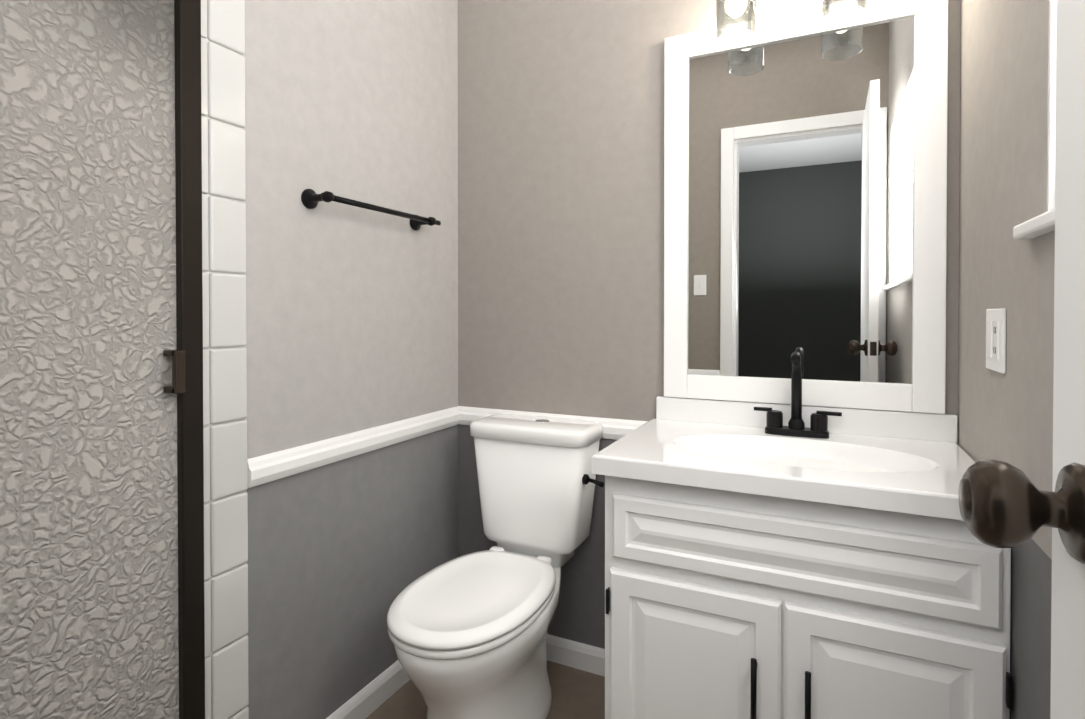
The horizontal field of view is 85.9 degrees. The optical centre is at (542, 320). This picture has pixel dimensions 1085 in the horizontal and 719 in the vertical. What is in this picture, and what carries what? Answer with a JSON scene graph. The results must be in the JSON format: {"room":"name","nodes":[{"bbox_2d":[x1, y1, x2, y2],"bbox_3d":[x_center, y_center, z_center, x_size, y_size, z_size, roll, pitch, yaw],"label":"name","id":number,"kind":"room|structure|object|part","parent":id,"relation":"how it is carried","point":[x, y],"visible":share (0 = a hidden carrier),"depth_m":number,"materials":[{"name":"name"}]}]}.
{"room":"bathroom","nodes":[
{"label":"bathroom","id":0,"kind":"room"},
{"bbox_2d":[244,0,457,718],"bbox_3d":[-0.510,-0.235,1.641,0.100,2.620,0.816,0,1,26],"label":"wall","id":1,"kind":"structure","parent":0,"point":[352,319],"depth_m":1.52,"materials":[{"name":"paint"}]},
{"bbox_2d":[0,0,204,718],"bbox_3d":[-0.827,0.053,0.826,0.060,1.860,0.715,0,1,26],"label":"shower door","id":2,"kind":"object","parent":1,"relation":"attached to","point":[102,612],"visible":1,"depth_m":1.00,"materials":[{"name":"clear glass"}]},
{"bbox_3d":[-0.688,0.096,1.091,0.038,0.080,0.020,0,1,26],"label":"shower door handle","id":3,"kind":"part","parent":2,"relation":"part of","materials":[{"name":"brown metal"}]},
{"bbox_2d":[201,0,248,718],"bbox_3d":[-0.705,-0.231,1.222,0.110,2.620,0.110,0,1,26],"label":"tile wall","id":4,"kind":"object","parent":1,"relation":"attached to","point":[223,123],"visible":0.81,"depth_m":1.20,"materials":[{"name":"white tile"}]},
{"bbox_2d":[247,407,459,487],"bbox_3d":[-0.460,0.327,1.612,0.020,0.060,0.796,0,1,26],"label":"trim","id":5,"kind":"structure","parent":1,"relation":"attached to","point":[266,468],"depth_m":1.49,"materials":[{"name":"white wood"}]},
{"bbox_2d":[326,660,409,718],"bbox_3d":[-0.461,1.038,1.623,0.014,0.075,0.802,0,1,26],"label":"baseboard","id":6,"kind":"structure","parent":1,"relation":"attached to","point":[365,702],"depth_m":1.60,"materials":[{"name":"white wood"}]},
{"bbox_2d":[301,189,440,230],"bbox_3d":[-0.439,-0.294,1.582,0.076,0.048,0.469,0,1,26],"label":"towel rail","id":7,"kind":"object","parent":1,"relation":"attached to","point":[310,198],"visible":1,"depth_m":1.47,"materials":[{"name":"black metal"}]},
{"bbox_2d":[366,660,604,718],"bbox_3d":[-0.408,1.126,-0.327,4.200,0.060,4.500,0,1,26],"label":"floor","id":8,"kind":"structure","parent":0,"point":[578,694],"depth_m":1.65,"materials":[{"name":"tile"}]},
{"bbox_2d":[387,414,603,718],"bbox_3d":[-0.106,0.688,1.519,0.422,0.776,0.681,0,1,26],"label":"toilet","id":9,"kind":"object","parent":8,"relation":"on","point":[468,634],"visible":1,"depth_m":1.51,"materials":[{"name":"white ceramic"}]},
{"bbox_3d":[-0.166,0.695,1.442,0.342,0.018,0.486,0,1,26],"label":"seat","id":10,"kind":"part","parent":9,"relation":"part of","materials":[{"name":"white plastic"}]},
{"bbox_3d":[-0.166,0.672,1.442,0.346,0.026,0.490,0,1,26],"label":"lid","id":11,"kind":"part","parent":9,"relation":"part of","materials":[{"name":"white plastic"}]},
{"bbox_3d":[-0.019,0.326,1.744,0.380,0.046,0.194,0,1,26],"label":"tank lid","id":12,"kind":"part","parent":9,"relation":"part of","materials":[{"name":"white ceramic"}]},
{"bbox_3d":[-0.018,0.525,1.748,0.362,0.352,0.180,0,1,26],"label":"tank","id":13,"kind":"part","parent":9,"relation":"part of","materials":[{"name":"white ceramic"}]},
{"bbox_3d":[0.143,0.445,1.619,0.062,0.028,0.029,0,1,26],"label":"lever","id":14,"kind":"part","parent":9,"relation":"part of","materials":[{"name":"black metal"}]},
{"bbox_2d":[592,352,1012,718],"bbox_3d":[0.540,0.578,1.314,0.731,1.001,0.505,0,1,26],"label":"bathroom vanity","id":15,"kind":"object","parent":8,"relation":"on","point":[795,559],"visible":0.96,"depth_m":1.13,"materials":[{"name":"white paint"}]},
{"bbox_3d":[0.303,0.758,1.197,0.345,0.433,0.019,0,1,26],"label":"door","id":16,"kind":"part","parent":15,"relation":"part of","materials":[{"name":"white paint"}]},
{"bbox_3d":[0.406,0.722,1.118,0.010,0.154,0.034,0,1,26],"label":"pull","id":17,"kind":"part","parent":15,"relation":"part of","materials":[{"name":"black metal"}]},
{"bbox_2d":[592,418,975,520],"bbox_3d":[0.542,0.340,1.316,0.731,0.103,0.495,0,1,26],"label":"countertop","id":18,"kind":"structure","parent":15,"relation":"on","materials":[{"name":"white stone"}]},
{"bbox_2d":[754,352,841,438],"bbox_3d":[0.624,0.182,1.435,0.202,0.211,0.111,0,1,26],"label":"faucet","id":19,"kind":"object","parent":18,"relation":"on","point":[774,429],"depth_m":1.45,"materials":[{"name":"black metal"}]},
{"bbox_3d":[0.459,0.446,1.119,0.679,0.136,0.019,0,1,26],"label":"drawer","id":20,"kind":"part","parent":15,"relation":"part of","materials":[{"name":"white paint"}]},
{"bbox_3d":[0.491,0.722,1.078,0.010,0.154,0.034,0,1,26],"label":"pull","id":21,"kind":"part","parent":15,"relation":"part of","materials":[{"name":"black metal"}]},
{"bbox_3d":[0.617,0.760,1.046,0.340,0.433,0.019,0,1,26],"label":"door","id":22,"kind":"part","parent":15,"relation":"part of","materials":[{"name":"white paint"}]},
{"bbox_2d":[458,0,960,648],"bbox_3d":[0.369,-0.236,1.726,1.610,2.620,0.100,0,1,26],"label":"wall","id":23,"kind":"structure","parent":0,"point":[560,206],"depth_m":1.81,"materials":[{"name":"paint"}]},
{"bbox_2d":[457,406,647,439],"bbox_3d":[0.012,0.325,1.837,0.675,0.060,0.020,0,1,26],"label":"trim","id":24,"kind":"structure","parent":23,"relation":"attached to","point":[616,429],"depth_m":1.80,"materials":[{"name":"white wood"}]},
{"bbox_2d":[547,634,604,676],"bbox_3d":[0.019,1.035,1.845,0.688,0.075,0.014,0,1,26],"label":"baseboard","id":25,"kind":"structure","parent":23,"relation":"attached to","point":[577,655],"depth_m":1.80,"materials":[{"name":"white wood"}]},
{"bbox_2d":[716,0,867,46],"bbox_3d":[0.615,-0.861,1.451,0.365,0.295,0.167,0,1,26],"label":"light fixture","id":26,"kind":"object","parent":23,"relation":"attached to","point":[734,9],"visible":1,"depth_m":1.43,"materials":[{"name":"clear glass"}]},
{"bbox_3d":[0.489,-0.818,1.474,0.054,0.101,0.054,0,1,26],"label":"bulb","id":27,"kind":"part","parent":26,"relation":"part of","materials":[{"name":"white glass"}]},
{"bbox_3d":[0.489,-0.793,1.474,0.098,0.159,0.098,0,1,26],"label":"lamp shade","id":28,"kind":"part","parent":26,"relation":"part of","materials":[{"name":"clear glass"}]},
{"bbox_3d":[0.708,-0.792,1.369,0.098,0.159,0.098,0,1,26],"label":"lamp shade","id":29,"kind":"part","parent":26,"relation":"part of","materials":[{"name":"clear glass"}]},
{"bbox_2d":[664,0,947,413],"bbox_3d":[0.650,-0.288,1.520,0.668,1.015,0.024,0,1,26],"label":"mirror","id":30,"kind":"object","parent":23,"relation":"attached to","point":[805,183],"visible":0.98,"depth_m":1.50,"materials":[{"name":"white"}]},
{"bbox_2d":[656,396,957,442],"bbox_3d":[0.652,0.255,1.526,0.716,0.067,0.019,0,1,26],"label":"backsplash","id":31,"kind":"structure","parent":23,"relation":"attached to","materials":[{"name":"white stone"}]},
{"bbox_2d":[957,0,1054,718],"bbox_3d":[0.677,-0.224,0.624,0.100,2.620,1.620,0,1,26],"label":"wall","id":32,"kind":"structure","parent":0,"point":[1004,107],"depth_m":0.98,"materials":[{"name":"paint"}]},
{"bbox_2d":[986,308,1005,373],"bbox_3d":[0.829,0.036,1.070,0.009,0.114,0.116,0,1,26],"label":"outlet","id":33,"kind":"object","parent":32,"relation":"attached to","point":[995,339],"visible":1,"depth_m":1.05,"materials":[{"name":"white plastic"}]},
{"bbox_2d":[958,0,1084,718],"bbox_3d":[0.254,0.069,0.181,0.108,2.027,0.655,0,1,25],"label":"door","id":34,"kind":"structure","parent":32,"relation":"in","point":[1067,699],"depth_m":0.43,"materials":[{"name":"white paint"}]},
{"bbox_3d":[0.350,0.136,0.426,0.072,0.069,0.069,0,1,25],"label":"inside door knob","id":35,"kind":"part","parent":34,"relation":"part of","materials":[{"name":"brown metal"}]},
{"bbox_2d":[1013,208,1054,239],"bbox_3d":[0.509,-0.131,0.382,0.052,0.022,1.155,0,1,26],"label":"window sill","id":36,"kind":"structure","parent":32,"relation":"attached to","point":[1039,225],"depth_m":0.82,"materials":[{"name":"white wood"}]},
{"bbox_2d":[1048,0,1056,210],"bbox_3d":[0.517,-0.517,0.365,0.031,0.750,1.022,0,1,26],"label":"window","id":37,"kind":"structure","parent":32,"relation":"in","point":[1052,101],"depth_m":0.83,"materials":[{"name":"white"}]}
]}

